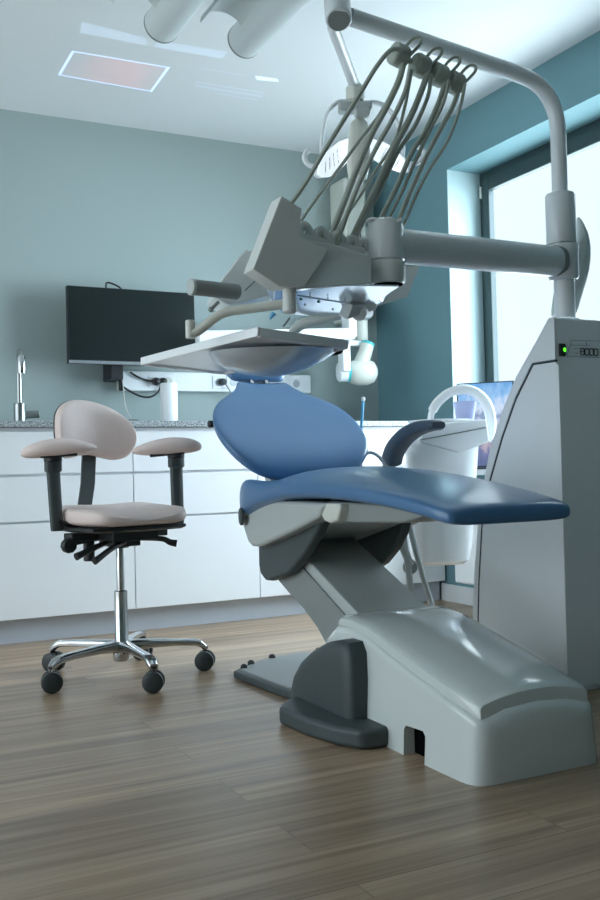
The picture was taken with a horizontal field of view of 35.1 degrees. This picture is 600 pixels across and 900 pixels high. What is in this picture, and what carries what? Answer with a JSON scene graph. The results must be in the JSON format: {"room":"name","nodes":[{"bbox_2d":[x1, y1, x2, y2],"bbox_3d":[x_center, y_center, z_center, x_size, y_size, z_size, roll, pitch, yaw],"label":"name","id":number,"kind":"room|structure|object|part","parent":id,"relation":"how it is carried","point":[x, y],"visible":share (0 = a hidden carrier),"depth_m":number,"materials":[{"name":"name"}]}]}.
{"room":"dental clinic","nodes":[
{"label":"dental clinic","id":0,"kind":"room"},
{"bbox_2d":[0,109,378,420],"bbox_3d":[-1.768,-0.400,4.397,5.597,2.450,0.120,-1,-1,-27],"label":"wall","id":1,"kind":"structure","parent":0,"point":[83,203],"depth_m":4.79,"materials":[{"name":"blue paint"}]},
{"bbox_2d":[65,282,194,381],"bbox_3d":[-0.850,-0.578,4.686,0.635,0.472,0.194,-1,-1,-27],"label":"wall monitor","id":2,"kind":"object","parent":1,"relation":"attached to","point":[112,328],"visible":0.86,"depth_m":4.58,"materials":[{"name":"black plastic"}]},
{"bbox_2d":[117,371,310,393],"bbox_3d":[-0.428,-0.353,4.971,1.074,0.105,0.050,-1,-1,-27],"label":"rail","id":3,"kind":"object","parent":1,"relation":"attached to","point":[186,381],"visible":0.71,"depth_m":4.89,"materials":[{"name":"white plastic"}]},
{"bbox_2d":[118,380,122,390],"bbox_3d":[-0.889,-0.336,4.704,0.023,0.085,0.015,-1,-1,-27],"label":"plug","id":4,"kind":"object","parent":3,"relation":"attached to","point":[120,386],"visible":0.57,"depth_m":4.70,"materials":[{"name":"black plastic"}]},
{"bbox_2d":[130,371,159,385],"bbox_3d":[-0.775,-0.359,4.749,0.154,0.070,0.036,-1,-1,-27],"label":"plug","id":5,"kind":"object","parent":3,"relation":"attached to","point":[155,381],"visible":1,"depth_m":4.76,"materials":[{"name":"black plastic"}]},
{"bbox_2d":[124,378,166,397],"bbox_3d":[-0.779,-0.312,4.745,0.239,0.105,0.036,-1,-1,-27],"label":"plug","id":6,"kind":"object","parent":3,"relation":"attached to","point":[162,380],"visible":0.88,"depth_m":4.77,"materials":[{"name":"black plastic"}]},
{"bbox_2d":[148,374,161,387],"bbox_3d":[-0.733,-0.349,4.794,0.072,0.068,0.005,-1,-1,-27],"label":"socket","id":7,"kind":"object","parent":3,"relation":"attached to","point":[150,376],"depth_m":4.79,"materials":[{"name":"white plastic"}]},
{"bbox_2d":[162,374,174,382],"bbox_3d":[-0.671,-0.350,4.825,0.072,0.068,0.005,-1,-1,-27],"label":"socket","id":8,"kind":"object","parent":3,"relation":"attached to","point":[170,378],"depth_m":4.83,"materials":[{"name":"white plastic"}]},
{"bbox_2d":[213,376,225,388],"bbox_3d":[-0.422,-0.354,4.950,0.072,0.068,0.005,-1,-1,-27],"label":"socket","id":9,"kind":"object","parent":3,"relation":"attached to","point":[216,385],"depth_m":4.94,"materials":[{"name":"white plastic"}]},
{"bbox_2d":[219,378,230,392],"bbox_3d":[-0.362,-0.250,4.955,0.117,0.251,0.034,-1,-1,-27],"label":"plug","id":10,"kind":"object","parent":3,"relation":"attached to","point":[222,381],"visible":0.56,"depth_m":4.93,"materials":[{"name":"grey plastic"}]},
{"bbox_2d":[227,377,236,388],"bbox_3d":[-0.351,-0.355,4.985,0.072,0.068,0.006,-1,-1,-27],"label":"socket","id":11,"kind":"object","parent":3,"relation":"attached to","point":[232,384],"depth_m":4.98,"materials":[{"name":"white plastic"}]},
{"bbox_2d":[290,377,301,389],"bbox_3d":[-0.021,-0.360,5.152,0.072,0.068,0.005,-1,-1,-27],"label":"socket","id":12,"kind":"object","parent":3,"relation":"attached to","point":[296,382],"depth_m":5.15,"materials":[{"name":"white plastic"}]},
{"bbox_2d":[195,177,377,384],"bbox_3d":[-0.085,-0.909,4.939,1.084,1.161,0.447,-1,-1,-27],"label":"dental unit","id":13,"kind":"object","parent":1,"relation":"attached to","point":[359,371],"visible":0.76,"depth_m":4.93,"materials":[{"name":"white plastic"}]},
{"bbox_3d":[-0.110,-0.575,4.761,0.871,0.111,0.055,-1,-1,-27],"label":"folding arm","id":14,"kind":"part","parent":13,"relation":"part of","materials":[{"name":"white plastic"}]},
{"bbox_3d":[0.229,-0.473,4.897,0.048,0.142,0.060,-1,-1,-27],"label":"drop arm","id":15,"kind":"part","parent":13,"relation":"part of","materials":[{"name":"white ceramic"}]},
{"bbox_2d":[0,599,599,899],"bbox_3d":[-0.085,0.772,1.081,5.597,0.100,7.450,-1,-1,-27],"label":"floor","id":16,"kind":"structure","parent":0,"point":[196,787],"depth_m":1.98,"materials":[{"name":"brown wood"}]},
{"bbox_2d":[0,428,135,620],"bbox_3d":[-1.266,0.311,4.206,0.902,0.789,0.629,-1,-1,-27],"label":"base cabinet","id":17,"kind":"object","parent":16,"relation":"on","point":[38,579],"visible":0.62,"depth_m":3.95,"materials":[{"name":"paint"}]},
{"bbox_3d":[-1.137,0.012,3.940,0.900,0.178,0.020,-1,-1,-27],"label":"drawer","id":18,"kind":"part","parent":17,"relation":"part of","materials":[{"name":"paint"}]},
{"bbox_3d":[-1.132,0.205,3.936,0.900,0.184,0.020,-1,-1,-27],"label":"drawer","id":19,"kind":"part","parent":17,"relation":"part of","materials":[{"name":"paint"}]},
{"bbox_3d":[-1.125,0.501,3.931,0.900,0.392,0.020,-1,-1,-27],"label":"drawer","id":20,"kind":"part","parent":17,"relation":"part of","materials":[{"name":"laminate"}]},
{"bbox_2d":[0,421,408,427],"bbox_3d":[-0.550,-0.110,4.568,2.560,0.026,0.649,-1,-1,-27],"label":"countertop","id":21,"kind":"structure","parent":17,"relation":"on","point":[3,424],"depth_m":4.18,"materials":[{"name":"stone"}]},
{"bbox_2d":[13,349,39,420],"bbox_3d":[-1.234,-0.283,4.284,0.118,0.343,0.115,-1,-1,-27],"label":"tap","id":22,"kind":"object","parent":21,"relation":"on","point":[20,414],"visible":0.91,"depth_m":4.27,"materials":[{"name":"metal"}]},
{"bbox_3d":[-1.258,-0.332,4.268,0.025,0.244,0.090,-1,-1,-27],"label":"spout","id":23,"kind":"part","parent":22,"relation":"part of","materials":[{"name":"metal"}]},
{"bbox_3d":[-1.218,-0.160,4.314,0.062,0.036,0.033,-1,-1,-19],"label":"lever","id":24,"kind":"part","parent":22,"relation":"part of","materials":[{"name":"metal"}]},
{"bbox_2d":[122,379,137,420],"bbox_3d":[-0.839,-0.241,4.662,0.058,0.255,0.109,-1,-1,-27],"label":"cable","id":25,"kind":"object","parent":21,"relation":"on","point":[130,419],"visible":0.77,"depth_m":4.69,"materials":[{"name":"grey plastic"}]},
{"bbox_2d":[160,383,177,420],"bbox_3d":[-0.629,-0.221,4.560,0.082,0.200,0.082,-1,-1,-27],"label":"canister","id":26,"kind":"object","parent":21,"relation":"on","point":[168,391],"visible":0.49,"depth_m":4.52,"materials":[{"name":"white plastic"}]},
{"bbox_2d":[20,400,214,693],"bbox_3d":[-0.620,0.295,3.287,0.616,0.963,0.581,-1,-1,4],"label":"stool","id":27,"kind":"object","parent":16,"relation":"on","point":[89,430],"visible":1,"depth_m":3.23,"materials":[{"name":"metal"}]},
{"bbox_3d":[-0.822,0.155,3.168,0.057,0.231,0.043,-1,-1,-27],"label":"arm post","id":28,"kind":"part","parent":27,"relation":"part of","materials":[{"name":"grey plastic"}]},
{"bbox_3d":[-0.805,0.022,3.170,0.120,0.035,0.070,-1,-1,-12],"label":"pad plate","id":29,"kind":"part","parent":27,"relation":"part of","materials":[{"name":"black plastic"}]},
{"bbox_3d":[-0.770,0.318,3.152,0.051,0.051,0.034,-1,-1,-37],"label":"tension knob","id":30,"kind":"part","parent":27,"relation":"part of","materials":[{"name":"black plastic"}]},
{"bbox_3d":[-0.745,0.684,3.309,0.290,0.059,0.052,-2,-1,22],"label":"leg","id":31,"kind":"part","parent":27,"relation":"part of","materials":[{"name":"metal"}]},
{"bbox_3d":[-0.705,0.680,3.143,0.052,0.059,0.290,-2,-1,40],"label":"leg","id":32,"kind":"part","parent":27,"relation":"part of","materials":[{"name":"metal"}]},
{"bbox_3d":[-0.671,0.325,3.100,0.030,0.057,0.174,-2,-1,32],"label":"lever","id":33,"kind":"part","parent":27,"relation":"part of","materials":[{"name":"black plastic"}]},
{"bbox_2d":[55,400,136,459],"bbox_3d":[-0.739,-0.072,3.402,0.309,0.217,0.088,-1,-1,-37],"label":"backrest cushion","id":34,"kind":"object","parent":27,"relation":"on","point":[114,437],"depth_m":3.40,"materials":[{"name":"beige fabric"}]},
{"bbox_3d":[-0.617,0.332,3.086,0.025,0.069,0.170,-2,-1,27],"label":"lever","id":35,"kind":"part","parent":27,"relation":"part of","materials":[{"name":"black plastic"}]},
{"bbox_3d":[-0.618,0.405,3.259,0.027,0.158,0.027,-1,-1,-27],"label":"piston rod","id":36,"kind":"part","parent":27,"relation":"part of","materials":[{"name":"metal"}]},
{"bbox_2d":[62,502,185,526],"bbox_3d":[-0.624,0.222,3.265,0.371,0.073,0.425,-1,-1,-36],"label":"seat cushion","id":37,"kind":"object","parent":27,"relation":"on","point":[83,514],"depth_m":3.13,"materials":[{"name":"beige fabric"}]},
{"bbox_3d":[-0.600,0.683,3.398,0.052,0.059,0.290,-1,-1,4],"label":"leg","id":38,"kind":"part","parent":27,"relation":"part of","materials":[{"name":"metal"}]},
{"bbox_3d":[-0.537,0.676,3.129,0.052,0.059,0.290,-1,-1,-31],"label":"leg","id":39,"kind":"part","parent":27,"relation":"part of","materials":[{"name":"metal"}]},
{"bbox_3d":[-0.483,0.313,3.248,0.124,0.042,0.025,-1,-1,-9],"label":"lever","id":40,"kind":"part","parent":27,"relation":"part of","materials":[{"name":"black plastic"}]},
{"bbox_3d":[-0.466,0.014,3.329,0.120,0.030,0.070,-1,-1,-8],"label":"pad plate","id":41,"kind":"part","parent":27,"relation":"part of","materials":[{"name":"black plastic"}]},
{"bbox_3d":[-0.470,0.677,3.288,0.290,0.059,0.052,-1,-1,-14],"label":"leg","id":42,"kind":"part","parent":27,"relation":"part of","materials":[{"name":"metal"}]},
{"bbox_3d":[-0.433,0.144,3.328,0.056,0.232,0.043,-1,-1,-27],"label":"arm post","id":43,"kind":"part","parent":27,"relation":"part of","materials":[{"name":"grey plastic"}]},
{"bbox_2d":[132,427,259,608],"bbox_3d":[-0.598,0.301,4.542,0.590,0.789,0.629,-1,-1,-27],"label":"base cabinet","id":44,"kind":"object","parent":16,"relation":"on","point":[213,559],"visible":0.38,"depth_m":4.26,"materials":[{"name":"laminate"}]},
{"bbox_3d":[-0.469,0.002,4.275,0.588,0.178,0.020,-1,-1,-27],"label":"drawer","id":45,"kind":"part","parent":44,"relation":"part of","materials":[{"name":"laminate"}]},
{"bbox_3d":[-0.464,0.195,4.272,0.588,0.184,0.020,-1,-1,-27],"label":"drawer","id":46,"kind":"part","parent":44,"relation":"part of","materials":[{"name":"laminate"}]},
{"bbox_3d":[-0.457,0.491,4.266,0.588,0.392,0.020,-1,-1,-27],"label":"drawer","id":47,"kind":"part","parent":44,"relation":"part of","materials":[{"name":"laminate"}]},
{"bbox_2d":[0,581,439,644],"bbox_3d":[-0.414,0.740,4.337,2.532,0.103,0.018,-1,-1,-27],"label":"board","id":48,"kind":"object","parent":16,"relation":"on","point":[97,623],"visible":0.67,"depth_m":4.22,"materials":[{"name":"laminate"}]},
{"bbox_2d":[257,475,290,596],"bbox_3d":[-0.090,0.293,4.797,0.542,0.789,0.629,-1,-1,-27],"label":"base cabinet","id":49,"kind":"object","parent":16,"relation":"on","point":[268,588],"visible":0.11,"depth_m":4.41,"materials":[{"name":"paint"}]},
{"bbox_3d":[0.044,0.188,4.527,0.540,0.184,0.020,-1,-1,-27],"label":"drawer","id":50,"kind":"part","parent":49,"relation":"part of","materials":[{"name":"paint"}]},
{"bbox_3d":[0.051,0.483,4.521,0.540,0.392,0.020,-1,-1,-27],"label":"drawer","id":51,"kind":"part","parent":49,"relation":"part of","materials":[{"name":"paint"}]},
{"bbox_2d":[207,373,597,785],"bbox_3d":[0.172,0.150,2.931,0.730,1.200,1.748,-1,-1,-27],"label":"dental chair","id":52,"kind":"object","parent":16,"relation":"on","point":[402,674],"visible":0.96,"depth_m":2.48,"materials":[{"name":"grey plastic"}]},
{"bbox_3d":[-0.310,-0.089,3.282,0.016,0.026,0.026,-1,-1,-27],"label":"release knob","id":53,"kind":"part","parent":52,"relation":"part of","materials":[{"name":"black plastic"}]},
{"bbox_3d":[-0.154,-0.247,3.552,0.090,0.105,0.109,-1,-1,-27],"label":"headrest post","id":54,"kind":"part","parent":52,"relation":"part of","materials":[{"name":"metal"}]},
{"bbox_3d":[0.040,0.745,3.125,0.424,0.026,0.649,-1,-1,-27],"label":"foot plate","id":55,"kind":"part","parent":52,"relation":"part of","materials":[{"name":"grey plastic"}]},
{"bbox_3d":[0.039,0.732,3.125,0.382,0.011,0.597,-1,-1,-27],"label":"plate","id":56,"kind":"part","parent":52,"relation":"part of","materials":[{"name":"grey plastic"}]},
{"bbox_2d":[213,382,367,479],"bbox_3d":[-0.059,-0.075,3.369,0.568,0.370,0.392,-1,-1,-27],"label":"backrest cushion","id":57,"kind":"object","parent":52,"relation":"on","point":[277,431],"depth_m":3.30,"materials":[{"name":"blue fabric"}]},
{"bbox_3d":[0.020,0.443,2.907,0.008,0.279,0.518,-1,-1,-27],"label":"arm","id":58,"kind":"part","parent":52,"relation":"part of","materials":[{"name":"grey plastic"}]},
{"bbox_2d":[259,522,410,580],"bbox_3d":[0.124,0.305,3.004,0.360,0.224,0.464,-1,-1,-27],"label":"hood","id":59,"kind":"object","parent":52,"relation":"attached to","point":[319,551],"depth_m":2.95,"materials":[{"name":"black plastic"}]},
{"bbox_3d":[0.130,0.437,2.957,0.235,0.368,0.647,-1,-1,-27],"label":"lift arm","id":60,"kind":"part","parent":52,"relation":"part of","materials":[{"name":"grey plastic"}]},
{"bbox_2d":[240,466,569,524],"bbox_3d":[0.251,0.130,2.759,0.498,0.178,1.144,-1,-1,-27],"label":"seat cushion","id":61,"kind":"object","parent":52,"relation":"on","point":[288,495],"depth_m":2.50,"materials":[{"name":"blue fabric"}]},
{"bbox_3d":[0.383,-0.021,3.248,0.064,0.152,0.326,-1,-1,-27],"label":"armrest","id":62,"kind":"part","parent":52,"relation":"part of","materials":[{"name":"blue plastic"}]},
{"bbox_2d":[362,427,444,583],"bbox_3d":[0.374,0.286,5.030,0.493,0.789,0.629,-1,-1,-27],"label":"base cabinet","id":63,"kind":"object","parent":16,"relation":"on","point":[377,438],"visible":0.1,"depth_m":4.72,"materials":[{"name":"laminate"}]},
{"bbox_3d":[0.503,-0.013,4.763,0.491,0.178,0.020,-1,-1,-27],"label":"drawer","id":64,"kind":"part","parent":63,"relation":"part of","materials":[{"name":"laminate"}]},
{"bbox_3d":[0.515,0.476,4.754,0.491,0.392,0.020,-1,-1,-27],"label":"drawer","id":65,"kind":"part","parent":63,"relation":"part of","materials":[{"name":"paint"}]},
{"bbox_2d":[473,190,599,690],"bbox_3d":[1.038,-0.032,3.226,0.810,1.534,0.457,-1,-1,-27],"label":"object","id":66,"kind":"object","parent":16,"relation":"on","point":[537,583],"visible":0.96,"depth_m":2.91,"materials":[{"name":"grey plastic"}]},
{"bbox_2d":[185,36,569,338],"bbox_3d":[0.265,-0.708,2.666,1.217,0.823,0.514,-1,-1,-27],"label":"console","id":67,"kind":"object","parent":66,"relation":"attached to","point":[304,270],"visible":1,"depth_m":2.53,"materials":[{"name":"plastic"}]},
{"bbox_3d":[-0.282,-0.310,2.440,0.026,0.047,0.026,-1,-1,-27],"label":"rail","id":68,"kind":"part","parent":67,"relation":"part of","materials":[{"name":"white plastic"}]},
{"bbox_3d":[-0.223,-0.373,2.461,0.032,0.031,0.015,-1,-1,-7],"label":"lever","id":69,"kind":"part","parent":67,"relation":"part of","materials":[{"name":"grey plastic"}]},
{"bbox_3d":[-0.220,-0.416,2.460,0.138,0.042,0.041,-1,-1,-36],"label":"grip handle","id":70,"kind":"part","parent":67,"relation":"part of","materials":[{"name":"grey plastic"}]},
{"bbox_3d":[-0.153,-0.340,2.440,0.260,0.095,0.025,-1,-1,0],"label":"rail","id":71,"kind":"part","parent":67,"relation":"part of","materials":[{"name":"white plastic"}]},
{"bbox_2d":[141,315,347,376],"bbox_3d":[-0.115,-0.305,2.732,0.454,0.210,0.592,-1,-1,-39],"label":"tray","id":72,"kind":"object","parent":67,"relation":"attached to","point":[256,351],"visible":0.99,"depth_m":2.53,"materials":[{"name":"white plastic"}]},
{"bbox_3d":[-0.172,-0.269,2.685,0.292,0.035,0.568,-1,-1,-39],"label":"plate","id":73,"kind":"part","parent":72,"relation":"part of","materials":[{"name":"grey plastic"}]},
{"bbox_2d":[209,346,342,376],"bbox_3d":[-0.065,-0.235,2.619,0.370,0.064,0.300,-1,-1,-2],"label":"bowl","id":74,"kind":"object","parent":72,"relation":"on","point":[260,361],"depth_m":2.52,"materials":[{"name":"silver plastic"}]},
{"bbox_3d":[0.069,-0.401,2.644,0.151,0.012,0.403,-1,-1,0],"label":"button panel","id":75,"kind":"part","parent":67,"relation":"part of","materials":[{"name":"white plastic"}]},
{"bbox_3d":[0.073,-0.470,2.469,0.218,0.126,0.085,-1,-1,-27],"label":"bracket arm","id":76,"kind":"part","parent":67,"relation":"part of"},
{"bbox_2d":[373,282,402,286],"bbox_3d":[0.237,-0.445,2.558,0.082,0.002,0.082,-2,-1,25],"label":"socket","id":77,"kind":"object","parent":67,"relation":"attached to","point":[374,283],"depth_m":2.53,"materials":[{"name":"black plastic"}]},
{"bbox_3d":[0.512,-0.569,2.752,0.683,0.120,0.095,-1,-1,-34],"label":"support arm","id":78,"kind":"part","parent":67,"relation":"part of","materials":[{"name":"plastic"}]},
{"bbox_2d":[302,0,567,191],"bbox_3d":[0.372,-1.027,2.947,0.845,0.516,0.438,-1,-1,-27],"label":"lamp","id":79,"kind":"object","parent":66,"relation":"on","point":[339,14],"visible":0.87,"depth_m":2.93,"materials":[{"name":"plastic"}]},
{"bbox_3d":[0.038,-0.919,3.000,0.065,0.072,0.018,-1,-1,-1],"label":"lamp handle","id":80,"kind":"part","parent":79,"relation":"part of","materials":[{"name":"white plastic"}]},
{"bbox_3d":[0.115,-1.012,3.019,0.109,0.209,0.025,-1,-1,2],"label":"yoke arm","id":81,"kind":"part","parent":79,"relation":"part of","materials":[{"name":"white ceramic"}]},
{"bbox_3d":[0.130,-1.188,2.840,0.049,0.085,0.377,-2,-1,12],"label":"lamp arm","id":82,"kind":"part","parent":79,"relation":"part of","materials":[{"name":"white metal"}]},
{"bbox_3d":[0.267,-1.018,3.019,0.135,0.194,0.025,-1,-1,-2],"label":"yoke arm","id":83,"kind":"part","parent":79,"relation":"part of","materials":[{"name":"white ceramic"}]},
{"bbox_3d":[0.362,-0.932,3.000,0.079,0.072,0.018,-1,-1,1],"label":"lamp handle","id":84,"kind":"part","parent":79,"relation":"part of","materials":[{"name":"white plastic"}]},
{"bbox_2d":[405,384,495,564],"bbox_3d":[0.567,0.087,3.452,0.328,0.659,0.433,-1,-1,-17],"label":"spittoon","id":85,"kind":"object","parent":66,"relation":"attached to","point":[453,449],"visible":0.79,"depth_m":3.41,"materials":[{"name":"grey plastic"}]},
{"bbox_2d":[360,397,364,429],"bbox_3d":[0.236,-0.044,3.619,0.033,0.318,0.015,-2,-1,9],"label":"saliva ejector","id":86,"kind":"object","parent":85,"relation":"attached to","point":[362,398],"visible":0.33,"depth_m":3.62,"materials":[{"name":"blue plastic"}]},
{"bbox_2d":[361,451,383,465],"bbox_3d":[0.259,0.053,3.419,0.127,0.100,0.019,-1,-1,1],"label":"suction handpiece","id":87,"kind":"object","parent":85,"relation":"attached to","point":[377,455],"visible":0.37,"depth_m":3.41,"materials":[{"name":"metal"}]},
{"bbox_2d":[400,525,434,605],"bbox_3d":[0.406,0.421,3.382,0.136,0.310,0.111,-1,-1,-5],"label":"hoses","id":88,"kind":"object","parent":85,"relation":"attached to","point":[410,566],"visible":0.75,"depth_m":3.33,"materials":[{"name":"grey plastic"}]},
{"bbox_2d":[408,418,471,423],"bbox_3d":[0.520,-0.092,3.520,0.236,0.038,0.236,-1,-1,-27],"label":"bowl","id":89,"kind":"object","parent":85,"relation":"on","point":[447,420],"depth_m":3.41,"materials":[{"name":"white ceramic"}]},
{"bbox_3d":[0.594,-0.133,3.488,0.255,0.217,0.043,-1,-1,-1],"label":"spout","id":90,"kind":"part","parent":85,"relation":"part of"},
{"bbox_2d":[453,401,475,419],"bbox_3d":[0.612,-0.141,3.521,0.088,0.077,0.088,-1,-1,-27],"label":"cup","id":91,"kind":"object","parent":85,"relation":"on","point":[462,409],"visible":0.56,"depth_m":3.49,"materials":[{"name":"purple plastic"}]},
{"bbox_3d":[0.682,0.166,3.048,0.005,1.124,0.445,-1,-1,-27],"label":"trim","id":92,"kind":"part","parent":66,"relation":"part of","materials":[{"name":"grey plastic"}]},
{"bbox_3d":[0.691,0.233,3.031,0.005,0.989,0.418,-1,-1,-27],"label":"panel","id":93,"kind":"part","parent":66,"relation":"part of","materials":[{"name":"grey plastic"}]},
{"bbox_2d":[559,343,565,355],"bbox_3d":[0.793,-0.303,2.865,0.026,0.038,0.008,-1,-1,-27],"label":"switch","id":94,"kind":"object","parent":66,"relation":"attached to","point":[562,346],"depth_m":2.86,"materials":[{"name":"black plastic"}]},
{"bbox_3d":[1.141,0.223,3.021,0.797,0.971,0.012,-1,-1,-27],"label":"panel","id":95,"kind":"part","parent":66,"relation":"part of","materials":[{"name":"grey plastic"}]},
{"bbox_2d":[0,0,599,161],"bbox_3d":[-0.147,-1.776,1.128,5.597,0.100,7.450,-1,-1,-27],"label":"ceiling","id":96,"kind":"structure","parent":0,"point":[97,61],"depth_m":4.08,"materials":[{"name":"paint"}]},
{"bbox_2d":[111,0,310,58],"bbox_3d":[0.033,-1.599,2.661,0.710,0.206,1.855,-1,-1,-27],"label":"ceiling lamp","id":97,"kind":"object","parent":96,"relation":"attached to","point":[258,22],"visible":1,"depth_m":3.32,"materials":[{"name":"grey paint"}]},
{"bbox_2d":[372,31,599,598],"bbox_3d":[2.194,-0.536,2.265,0.274,2.450,7.250,-1,-1,-27],"label":"wall","id":98,"kind":"structure","parent":0,"point":[414,346],"depth_m":4.86,"materials":[{"name":"teal paint"}]},
{"bbox_2d":[441,583,473,605],"bbox_3d":[2.227,0.638,1.914,0.014,0.088,6.660,-1,-1,-27],"label":"baseboard","id":99,"kind":"structure","parent":98,"relation":"attached to","point":[451,593],"depth_m":4.76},
{"bbox_2d":[455,525,477,584],"bbox_3d":[1.039,0.384,4.161,0.111,0.493,1.086,-1,-1,-27],"label":"radiator","id":100,"kind":"object","parent":98,"relation":"attached to","point":[464,573],"visible":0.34,"depth_m":4.51,"materials":[{"name":"white metal"}]},
{"bbox_2d":[447,119,599,474],"bbox_3d":[1.230,-0.671,4.148,0.305,1.553,1.593,-1,-1,-27],"label":"window frame","id":101,"kind":"structure","parent":98,"relation":"in","point":[586,137],"depth_m":4.83,"materials":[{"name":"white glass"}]},
{"bbox_3d":[1.226,0.090,4.122,0.255,0.030,1.592,-1,-1,-27],"label":"sill","id":102,"kind":"part","parent":101,"relation":"part of","materials":[{"name":"white"}]},
{"bbox_2d":[456,381,513,468],"bbox_3d":[0.899,-0.118,4.586,0.257,0.419,0.150,-1,-1,-4],"label":"screen","id":103,"kind":"object","parent":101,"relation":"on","point":[498,392],"visible":0.37,"depth_m":4.56,"materials":[{"name":"blue glass"}]},
{"bbox_3d":[1.304,-0.685,4.197,0.038,1.454,1.507,-1,-1,-27],"label":"sash","id":104,"kind":"part","parent":101,"relation":"part of","materials":[{"name":"metal"}]}
]}

